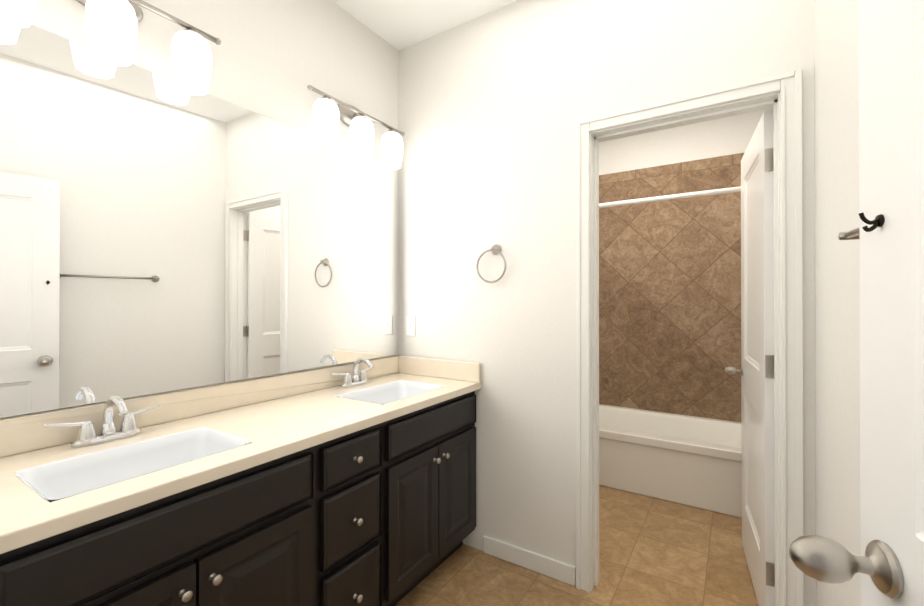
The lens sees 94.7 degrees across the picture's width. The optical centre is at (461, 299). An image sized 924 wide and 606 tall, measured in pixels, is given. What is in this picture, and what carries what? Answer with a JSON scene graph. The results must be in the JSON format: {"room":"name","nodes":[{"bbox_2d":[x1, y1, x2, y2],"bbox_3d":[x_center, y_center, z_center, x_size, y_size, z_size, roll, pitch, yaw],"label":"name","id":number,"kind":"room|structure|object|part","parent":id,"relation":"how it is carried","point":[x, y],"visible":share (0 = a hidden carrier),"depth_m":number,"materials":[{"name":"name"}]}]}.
{"room":"bathroom","nodes":[
{"label":"bathroom","id":0,"kind":"room"},
{"bbox_2d":[0,0,398,419],"bbox_3d":[-0.925,-0.088,1.758,0.120,2.762,2.089,0,0,33],"label":"wall","id":1,"kind":"structure","parent":0,"point":[272,59],"depth_m":1.84,"materials":[{"name":"paint"}]},
{"bbox_2d":[0,0,220,94],"bbox_3d":[-1.069,-0.866,1.296,0.139,0.266,0.648,0,0,33],"label":"sconce","id":2,"kind":"object","parent":1,"relation":"attached to","point":[112,28],"visible":1,"depth_m":1.30,"materials":[{"name":"white glass"}]},
{"bbox_3d":[-1.184,-0.826,1.103,0.124,0.185,0.124,0,0,33],"label":"glass","id":3,"kind":"part","parent":2,"relation":"part of","materials":[{"name":"white glass"}]},
{"bbox_3d":[-1.063,-0.825,1.292,0.124,0.185,0.124,0,0,33],"label":"glass","id":4,"kind":"part","parent":2,"relation":"part of","materials":[{"name":"white glass"}]},
{"bbox_3d":[-0.941,-0.824,1.481,0.124,0.185,0.124,0,0,33],"label":"glass","id":5,"kind":"part","parent":2,"relation":"part of","materials":[{"name":"white glass"}]},
{"bbox_2d":[0,23,397,417],"bbox_3d":[-0.870,-0.224,1.723,0.006,1.090,1.825,0,0,33],"label":"mirror","id":6,"kind":"object","parent":1,"relation":"attached to","point":[159,233],"visible":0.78,"depth_m":1.47,"materials":[{"name":"clear glass"}]},
{"bbox_2d":[307,85,403,169],"bbox_3d":[-0.514,-0.862,2.159,0.139,0.266,0.648,0,0,33],"label":"sconce","id":7,"kind":"object","parent":1,"relation":"attached to","point":[328,114],"visible":1,"depth_m":2.11,"materials":[{"name":"white glass"}]},
{"bbox_3d":[-0.629,-0.822,1.966,0.124,0.185,0.124,0,0,33],"label":"glass","id":8,"kind":"part","parent":7,"relation":"part of","materials":[{"name":"white glass"}]},
{"bbox_3d":[-0.507,-0.822,2.155,0.124,0.185,0.124,0,0,33],"label":"glass","id":9,"kind":"part","parent":7,"relation":"part of","materials":[{"name":"white glass"}]},
{"bbox_3d":[-0.386,-0.821,2.344,0.124,0.185,0.124,0,0,33],"label":"glass","id":10,"kind":"part","parent":7,"relation":"part of","materials":[{"name":"white glass"}]},
{"bbox_2d":[331,0,517,50],"bbox_3d":[0.267,-1.509,1.574,2.690,0.080,4.860,0,0,33],"label":"ceiling","id":11,"kind":"structure","parent":0,"point":[398,25],"depth_m":2.19,"materials":[{"name":"paint"}]},
{"bbox_2d":[395,485,758,605],"bbox_3d":[0.267,1.323,1.563,2.690,0.060,4.860,0,0,33],"label":"floor","id":12,"kind":"structure","parent":0,"point":[656,552],"depth_m":2.03,"materials":[{"name":"tile"}]},
{"bbox_2d":[0,355,481,605],"bbox_3d":[-0.630,0.789,1.565,0.576,1.008,1.843,0,0,33],"label":"bathroom vanity","id":13,"kind":"object","parent":12,"relation":"on","point":[351,484],"visible":1,"depth_m":1.29,"materials":[{"name":"brown wood"}]},
{"bbox_2d":[44,395,159,447],"bbox_3d":[-1.027,0.353,1.258,0.148,0.140,0.280,0,0,33],"label":"faucet","id":14,"kind":"object","parent":13,"relation":"on","point":[129,435],"depth_m":1.27,"materials":[{"name":"silver metal"}]},
{"bbox_2d":[14,427,249,501],"bbox_3d":[-0.857,0.485,1.148,0.291,0.126,0.448,0,0,33],"label":"basin","id":15,"kind":"object","parent":13,"relation":"in","point":[59,480],"depth_m":1.19,"materials":[{"name":"white ceramic"}]},
{"bbox_3d":[-0.756,0.905,0.910,0.020,0.510,0.339,0,0,33],"label":"door","id":16,"kind":"part","parent":13,"relation":"part of","materials":[{"name":"black wood"}]},
{"bbox_3d":[-0.660,0.705,1.014,0.030,0.025,0.025,0,0,33],"label":"knob","id":17,"kind":"part","parent":13,"relation":"part of","materials":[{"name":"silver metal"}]},
{"bbox_3d":[-0.622,0.706,1.073,0.030,0.025,0.025,0,0,33],"label":"knob","id":18,"kind":"part","parent":13,"relation":"part of","materials":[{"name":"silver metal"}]},
{"bbox_3d":[-0.568,0.906,1.202,0.020,0.510,0.339,0,0,33],"label":"door","id":19,"kind":"part","parent":13,"relation":"part of","materials":[{"name":"black wood"}]},
{"bbox_3d":[-0.382,0.557,1.492,0.020,0.140,0.267,0,0,33],"label":"drawer","id":20,"kind":"part","parent":13,"relation":"part of","materials":[{"name":"black wood"}]},
{"bbox_3d":[-0.382,0.770,1.491,0.020,0.235,0.267,0,0,33],"label":"drawer","id":21,"kind":"part","parent":13,"relation":"part of","materials":[{"name":"black wood"}]},
{"bbox_3d":[-0.382,1.037,1.490,0.020,0.250,0.267,0,0,33],"label":"drawer","id":22,"kind":"part","parent":13,"relation":"part of","materials":[{"name":"black wood"}]},
{"bbox_2d":[331,358,373,387],"bbox_3d":[-0.491,0.357,2.090,0.148,0.140,0.280,0,0,33],"label":"faucet","id":23,"kind":"object","parent":13,"relation":"on","point":[361,381],"depth_m":2.09,"materials":[{"name":"silver metal"}]},
{"bbox_3d":[-0.361,1.037,1.476,0.030,0.025,0.025,0,0,33],"label":"knob","id":24,"kind":"part","parent":13,"relation":"part of","materials":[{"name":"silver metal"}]},
{"bbox_3d":[-0.361,0.772,1.478,0.030,0.025,0.025,0,0,33],"label":"knob","id":25,"kind":"part","parent":13,"relation":"part of","materials":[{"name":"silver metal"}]},
{"bbox_3d":[-0.361,0.557,1.478,0.030,0.025,0.025,0,0,33],"label":"knob","id":26,"kind":"part","parent":13,"relation":"part of","materials":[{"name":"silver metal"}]},
{"bbox_2d":[337,380,443,404],"bbox_3d":[-0.321,0.488,1.980,0.291,0.126,0.448,0,0,33],"label":"basin","id":27,"kind":"object","parent":13,"relation":"in","point":[394,391],"depth_m":2.12,"materials":[{"name":"white ceramic"}]},
{"bbox_3d":[-0.201,0.908,1.772,0.020,0.510,0.322,0,0,33],"label":"door","id":28,"kind":"part","parent":13,"relation":"part of","materials":[{"name":"black wood"}]},
{"bbox_3d":[-0.110,0.709,1.868,0.030,0.025,0.025,0,0,33],"label":"knob","id":29,"kind":"part","parent":13,"relation":"part of","materials":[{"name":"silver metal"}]},
{"bbox_3d":[-0.072,0.709,1.927,0.030,0.025,0.025,0,0,33],"label":"knob","id":30,"kind":"part","parent":13,"relation":"part of","materials":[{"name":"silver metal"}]},
{"bbox_3d":[-0.023,0.909,2.049,0.020,0.510,0.322,0,0,33],"label":"door","id":31,"kind":"part","parent":13,"relation":"part of","materials":[{"name":"black wood"}]},
{"bbox_2d":[599,404,741,517],"bbox_3d":[1.402,1.101,3.115,1.514,0.396,0.756,0,0,33],"label":"bathtub","id":32,"kind":"object","parent":12,"relation":"on","point":[693,461],"visible":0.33,"depth_m":2.80,"materials":[{"name":"ceramic"}]},
{"bbox_2d":[398,0,815,605],"bbox_3d":[0.466,-0.087,2.034,1.920,2.762,0.120,0,0,33],"label":"wall","id":33,"kind":"structure","parent":0,"point":[494,106],"depth_m":2.05,"materials":[{"name":"paint"}]},
{"bbox_2d":[406,316,414,335],"bbox_3d":[-0.299,0.153,2.446,0.070,0.115,0.012,0,0,33],"label":"switch plate","id":34,"kind":"object","parent":33,"relation":"attached to","point":[410,325],"visible":1,"depth_m":2.44,"materials":[{"name":"white plastic"}]},
{"bbox_2d":[476,244,505,282],"bbox_3d":[0.152,-0.178,2.139,0.170,0.196,0.042,0,0,33],"label":"towel ring","id":35,"kind":"object","parent":33,"relation":"attached to","point":[495,249],"visible":0.98,"depth_m":2.13,"materials":[{"name":"silver metal"}]},
{"bbox_2d":[483,535,575,585],"bbox_3d":[0.311,1.252,2.048,0.479,0.085,0.013,0,0,33],"label":"baseboard","id":36,"kind":"structure","parent":33,"relation":"attached to","point":[545,565],"depth_m":2.02,"materials":[{"name":"white wood"}]},
{"bbox_2d":[576,69,803,605],"bbox_3d":[0.885,0.246,1.751,0.800,2.095,0.144,0,0,33],"label":"door frame","id":37,"kind":"structure","parent":33,"relation":"attached to","point":[787,86],"depth_m":1.58,"materials":[{"name":"white wood"}]},
{"bbox_2d":[725,110,774,605],"bbox_3d":[1.331,0.276,1.924,0.193,2.012,0.697,0,0,27],"label":"door","id":38,"kind":"structure","parent":37,"relation":"in","point":[756,370],"depth_m":1.80,"materials":[{"name":"white wood"}]},
{"bbox_2d":[599,108,772,174],"bbox_3d":[1.646,-0.081,3.499,1.520,2.762,0.120,0,0,33],"label":"wall","id":39,"kind":"structure","parent":0,"point":[729,135],"depth_m":3.38,"materials":[{"name":"paint"}]},
{"bbox_2d":[599,153,743,421],"bbox_3d":[1.611,0.110,3.443,1.520,2.380,0.010,0,0,33],"label":"wall tile","id":40,"kind":"structure","parent":39,"relation":"attached to","point":[669,306],"depth_m":3.39,"materials":[{"name":"brown tile"}]},
{"bbox_2d":[814,0,860,605],"bbox_3d":[0.853,-0.092,0.613,0.335,2.762,2.089,0,0,33],"label":"wall","id":41,"kind":"structure","parent":0,"point":[837,262],"depth_m":1.27,"materials":[{"name":"paint"}]},
{"bbox_2d":[838,227,859,239],"bbox_3d":[0.851,-0.158,0.814,0.064,0.050,0.583,0,0,27],"label":"towel rail","id":42,"kind":"object","parent":41,"relation":"attached to","point":[853,234],"visible":0.31,"depth_m":1.04,"materials":[{"name":"silver metal"}]},
{"bbox_2d":[789,0,923,605],"bbox_3d":[0.485,0.269,0.241,0.255,2.012,0.816,0,0,18],"label":"entry door","id":43,"kind":"structure","parent":41,"relation":"in","point":[888,564],"depth_m":0.57,"materials":[{"name":"white wood"}]},
{"bbox_3d":[0.595,0.364,0.583,0.255,0.068,0.098,0,0,18],"label":"knob","id":44,"kind":"part","parent":43,"relation":"part of","materials":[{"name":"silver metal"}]},
{"bbox_3d":[0.483,-0.082,3.206,0.120,2.762,1.871,0,0,33],"label":"wall","id":45,"kind":"structure","parent":0,"visible":0},
{"bbox_2d":[599,186,740,207],"bbox_3d":[1.230,-0.662,2.854,1.519,0.060,0.060,0,0,33],"label":"curtain rod","id":46,"kind":"object","parent":45,"relation":"attached to","point":[679,196],"visible":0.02,"depth_m":2.75,"materials":[{"name":"white metal"}]}
]}

